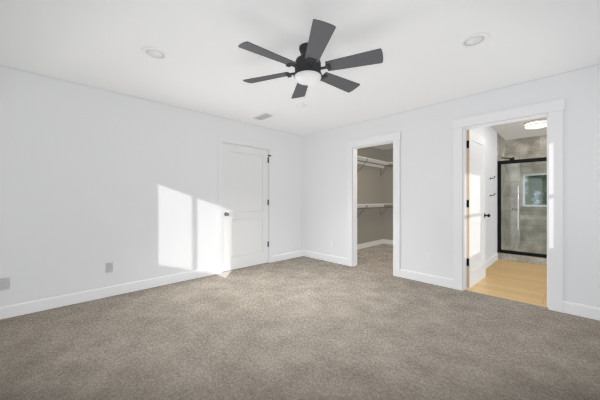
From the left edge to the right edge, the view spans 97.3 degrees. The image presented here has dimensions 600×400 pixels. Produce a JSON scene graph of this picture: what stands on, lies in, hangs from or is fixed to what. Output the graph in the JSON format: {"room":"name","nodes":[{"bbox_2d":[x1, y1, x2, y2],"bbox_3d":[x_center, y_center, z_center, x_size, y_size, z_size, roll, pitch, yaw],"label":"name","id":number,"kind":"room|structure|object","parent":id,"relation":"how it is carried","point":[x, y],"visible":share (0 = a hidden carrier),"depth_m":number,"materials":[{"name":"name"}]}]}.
{"room":"empty bedroom","nodes":[
{"label":"empty bedroom","id":0,"kind":"room"},
{"bbox_2d":[0,66,302,306],"bbox_3d":[-1.629,-0.070,3.829,4.600,2.440,0.115,0,0,-44],"label":"wall","id":1,"kind":"structure","parent":0,"point":[93,181],"depth_m":3.13,"materials":[{"name":"paint"}]},
{"bbox_2d":[0,277,9,290],"bbox_3d":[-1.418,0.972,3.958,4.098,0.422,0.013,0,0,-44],"label":"electrical outlet","id":2,"kind":"object","parent":1,"relation":"attached to","point":[4,286],"visible":0.77,"depth_m":2.56,"materials":[{"name":"white plastic"}]},
{"bbox_2d":[105,262,112,272],"bbox_3d":[-2.268,0.809,3.134,0.068,0.115,0.013,0,0,-44],"label":"electrical outlet","id":3,"kind":"object","parent":1,"relation":"attached to","point":[107,268],"visible":0.73,"depth_m":3.12,"materials":[{"name":"white plastic"}]},
{"bbox_2d":[0,266,217,318],"bbox_3d":[-2.172,1.093,3.213,2.504,0.115,0.015,0,0,-44],"label":"baseboard","id":4,"kind":"structure","parent":1,"relation":"attached to","point":[9,311],"depth_m":3.04,"materials":[{"name":"paint"}]},
{"bbox_2d":[218,137,271,273],"bbox_3d":[-0.931,0.089,4.495,1.062,2.121,0.134,0,0,-44],"label":"door frame","id":5,"kind":"structure","parent":1,"relation":"attached to","point":[234,141],"depth_m":4.29,"materials":[{"name":"paint"}]},
{"bbox_2d":[222,143,270,271],"bbox_3d":[-0.904,0.126,4.488,0.930,2.031,0.178,0,0,-44],"label":"entry door","id":6,"kind":"structure","parent":1,"relation":"in","point":[245,204],"depth_m":4.45,"materials":[{"name":"paint"}]},
{"bbox_2d":[272,250,302,261],"bbox_3d":[-0.230,1.093,5.097,0.784,0.115,0.015,0,0,-44],"label":"baseboard","id":7,"kind":"structure","parent":1,"relation":"attached to","point":[284,256],"depth_m":5.07,"materials":[{"name":"paint"}]},
{"bbox_2d":[0,244,599,399],"bbox_3d":[0.893,1.200,3.131,7.250,0.100,4.800,0,0,-44],"label":"floor","id":8,"kind":"structure","parent":0,"point":[369,326],"depth_m":2.10,"materials":[{"name":"beige carpet"}]},
{"bbox_2d":[217,271,230,277],"bbox_3d":[-1.096,1.149,4.058,0.285,0.001,0.300,0,0,-44],"label":"floor","id":9,"kind":"structure","parent":8,"relation":"on","point":[224,274],"depth_m":4.03,"materials":[{"name":"carpet"}]},
{"bbox_2d":[0,0,599,149],"bbox_3d":[1.375,-1.348,3.389,8.500,0.124,5.300,0,0,-44],"label":"ceiling","id":10,"kind":"structure","parent":0,"point":[208,66],"depth_m":2.27,"materials":[{"name":"paint"}]},
{"bbox_2d":[141,46,168,59],"bbox_3d":[-1.279,-1.285,2.333,0.212,0.010,0.212,0,0,-44],"label":"recessed light","id":11,"kind":"object","parent":10,"relation":"in","point":[154,53],"visible":1,"depth_m":2.32,"materials":[{"name":"white plastic"}]},
{"bbox_2d":[253,113,273,120],"bbox_3d":[-0.573,-1.283,4.119,0.170,0.014,0.340,0,0,-44],"label":"ceiling vent","id":12,"kind":"object","parent":10,"relation":"in","point":[261,117],"visible":0.98,"depth_m":4.09,"materials":[{"name":"white metal"}]},
{"bbox_2d":[0,64,599,135],"bbox_3d":[0.014,-1.286,2.278,4.400,0.007,4.400,0,0,-44],"label":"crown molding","id":13,"kind":"structure","parent":10,"relation":"attached to","point":[291,133],"depth_m":3.23,"materials":[{"name":"white paint"}]},
{"bbox_2d":[296,103,305,108],"bbox_3d":[0.013,-1.271,3.601,0.132,0.038,0.132,0,0,-44],"label":"smoke detector","id":14,"kind":"object","parent":10,"relation":"attached to","point":[300,105],"visible":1,"depth_m":3.56,"materials":[{"name":"white plastic"}]},
{"bbox_2d":[238,19,382,98],"bbox_3d":[0.066,-1.138,2.242,1.222,0.302,1.159,0,0,-44],"label":"ceiling fan","id":15,"kind":"object","parent":10,"relation":"hanging from","point":[306,64],"visible":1,"depth_m":2.12,"materials":[{"name":"black metal"}]},
{"bbox_2d":[459,32,489,47],"bbox_3d":[1.413,-1.285,2.144,0.212,0.010,0.212,0,0,-44],"label":"recessed light","id":16,"kind":"object","parent":10,"relation":"in","point":[474,40],"visible":1,"depth_m":2.13,"materials":[{"name":"white plastic"}]},
{"bbox_2d":[524,119,546,128],"bbox_3d":[3.936,-1.241,4.383,0.336,0.098,0.336,0,0,-44],"label":"ceiling light","id":17,"kind":"object","parent":10,"relation":"attached to","point":[537,124],"visible":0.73,"depth_m":4.31,"materials":[{"name":"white glass"}]},
{"bbox_2d":[357,147,383,243],"bbox_3d":[1.297,-0.070,6.112,2.550,2.440,0.115,0,0,-44],"label":"wall","id":18,"kind":"structure","parent":0,"point":[374,187],"depth_m":6.44,"materials":[{"name":"paint"}]},
{"bbox_2d":[357,239,383,249],"bbox_3d":[1.301,1.093,6.025,2.435,0.115,0.015,0,0,-44],"label":"baseboard","id":19,"kind":"structure","parent":18,"relation":"attached to","point":[372,243],"depth_m":6.42,"materials":[{"name":"white wood"}]},
{"bbox_2d":[357,156,392,216],"bbox_3d":[1.411,-0.248,5.931,2.403,1.325,0.301,0,0,-44],"label":"closet shelf","id":20,"kind":"object","parent":18,"relation":"attached to","point":[380,164],"visible":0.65,"depth_m":6.19,"materials":[{"name":"white wood"}]},
{"bbox_2d":[384,149,392,239],"bbox_3d":[3.023,-0.070,6.082,0.115,2.440,2.280,0,0,-44],"label":"wall","id":21,"kind":"structure","parent":0,"point":[388,153],"depth_m":6.77,"materials":[{"name":"paint"}]},
{"bbox_2d":[384,239,392,244],"bbox_3d":[2.977,1.093,6.035,0.015,0.115,2.275,0,0,-44],"label":"baseboard","id":22,"kind":"structure","parent":21,"relation":"attached to","point":[386,241],"depth_m":6.76,"materials":[{"name":"white wood"}]},
{"bbox_2d":[303,65,599,307],"bbox_3d":[1.768,-0.070,3.712,0.115,2.440,5.015,0,0,-44],"label":"wall","id":23,"kind":"structure","parent":0,"point":[426,182],"depth_m":3.51,"materials":[{"name":"paint"}]},
{"bbox_2d":[303,250,346,264],"bbox_3d":[0.440,1.093,4.988,0.015,0.115,1.104,0,0,-44],"label":"baseboard","id":24,"kind":"structure","parent":23,"relation":"attached to","point":[339,260],"depth_m":4.94,"materials":[{"name":"paint"}]},
{"bbox_2d":[346,131,400,276],"bbox_3d":[1.200,0.074,4.296,0.159,2.151,0.971,0,0,-44],"label":"door frame","id":25,"kind":"structure","parent":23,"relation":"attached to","point":[355,205],"depth_m":4.37,"materials":[{"name":"paint"}]},
{"bbox_2d":[400,269,452,287],"bbox_3d":[1.731,1.093,3.658,0.015,0.115,0.708,0,0,-44],"label":"baseboard","id":26,"kind":"structure","parent":23,"relation":"attached to","point":[441,281],"depth_m":3.63,"materials":[{"name":"paint"}]},
{"bbox_2d":[452,98,564,312],"bbox_3d":[2.371,0.065,3.088,0.159,2.171,1.026,0,0,-44],"label":"door frame","id":27,"kind":"structure","parent":23,"relation":"attached to","point":[554,109],"depth_m":2.81,"materials":[{"name":"paint"}]},
{"bbox_2d":[466,130,489,287],"bbox_3d":[2.446,0.122,3.659,0.792,2.038,0.178,0,0,-42],"label":"door","id":28,"kind":"structure","parent":27,"relation":"attached to","point":[476,215],"depth_m":3.60,"materials":[{"name":"white paint"}]},
{"bbox_2d":[563,301,599,320],"bbox_3d":[2.891,1.093,2.463,0.015,0.115,0.619,0,0,-44],"label":"baseboard","id":29,"kind":"structure","parent":23,"relation":"attached to","point":[581,310],"depth_m":2.59,"materials":[{"name":"paint"}]},
{"bbox_2d":[470,126,505,260],"bbox_3d":[3.288,-0.070,4.671,3.400,2.440,0.115,0,0,-44],"label":"wall","id":30,"kind":"structure","parent":0,"point":[495,146],"depth_m":4.85,"materials":[{"name":"paint"}]},
{"bbox_2d":[486,253,497,267],"bbox_3d":[2.950,1.093,4.253,2.335,0.115,0.015,0,0,-44],"label":"baseboard","id":31,"kind":"structure","parent":30,"relation":"attached to","point":[492,260],"depth_m":4.70,"materials":[{"name":"paint"}]},
{"bbox_2d":[464,259,547,307],"bbox_3d":[3.592,1.199,3.549,2.435,0.102,2.040,0,0,-44],"label":"floor","id":32,"kind":"structure","parent":0,"point":[518,281],"depth_m":3.65,"materials":[{"name":"brown wood"}]},
{"bbox_2d":[498,253,546,265],"bbox_3d":[4.779,1.137,4.728,0.950,0.225,1.880,0,0,-44],"label":"shower curb","id":33,"kind":"object","parent":32,"relation":"on","point":[524,259],"visible":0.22,"depth_m":4.79,"materials":[{"name":"tile"}]},
{"bbox_2d":[497,157,546,257],"bbox_3d":[4.626,0.072,4.582,0.563,1.905,1.875,0,0,-44],"label":"shower enclosure","id":34,"kind":"object","parent":33,"relation":"on","point":[512,160],"visible":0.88,"depth_m":4.88,"materials":[{"name":"clear glass"}]},
{"bbox_2d":[506,135,546,253],"bbox_3d":[5.154,-0.070,5.106,0.115,2.440,1.860,0,0,-44],"label":"tiled wall","id":35,"kind":"structure","parent":0,"point":[527,147],"depth_m":5.50,"materials":[{"name":"tile"}]},
{"bbox_2d":[523,173,546,206],"bbox_3d":[5.008,-0.190,5.278,0.045,0.680,0.850,0,0,-44],"label":"window","id":36,"kind":"structure","parent":35,"relation":"in","point":[524,179],"depth_m":5.47,"materials":[{"name":"glass"}]},
{"label":"outside","id":37,"kind":"structure","parent":0,"visible":0},
{"bbox_2d":[525,175,546,204],"bbox_3d":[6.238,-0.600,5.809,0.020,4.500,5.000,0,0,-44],"label":"view","id":38,"kind":"structure","parent":37,"point":[542,184],"depth_m":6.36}
]}

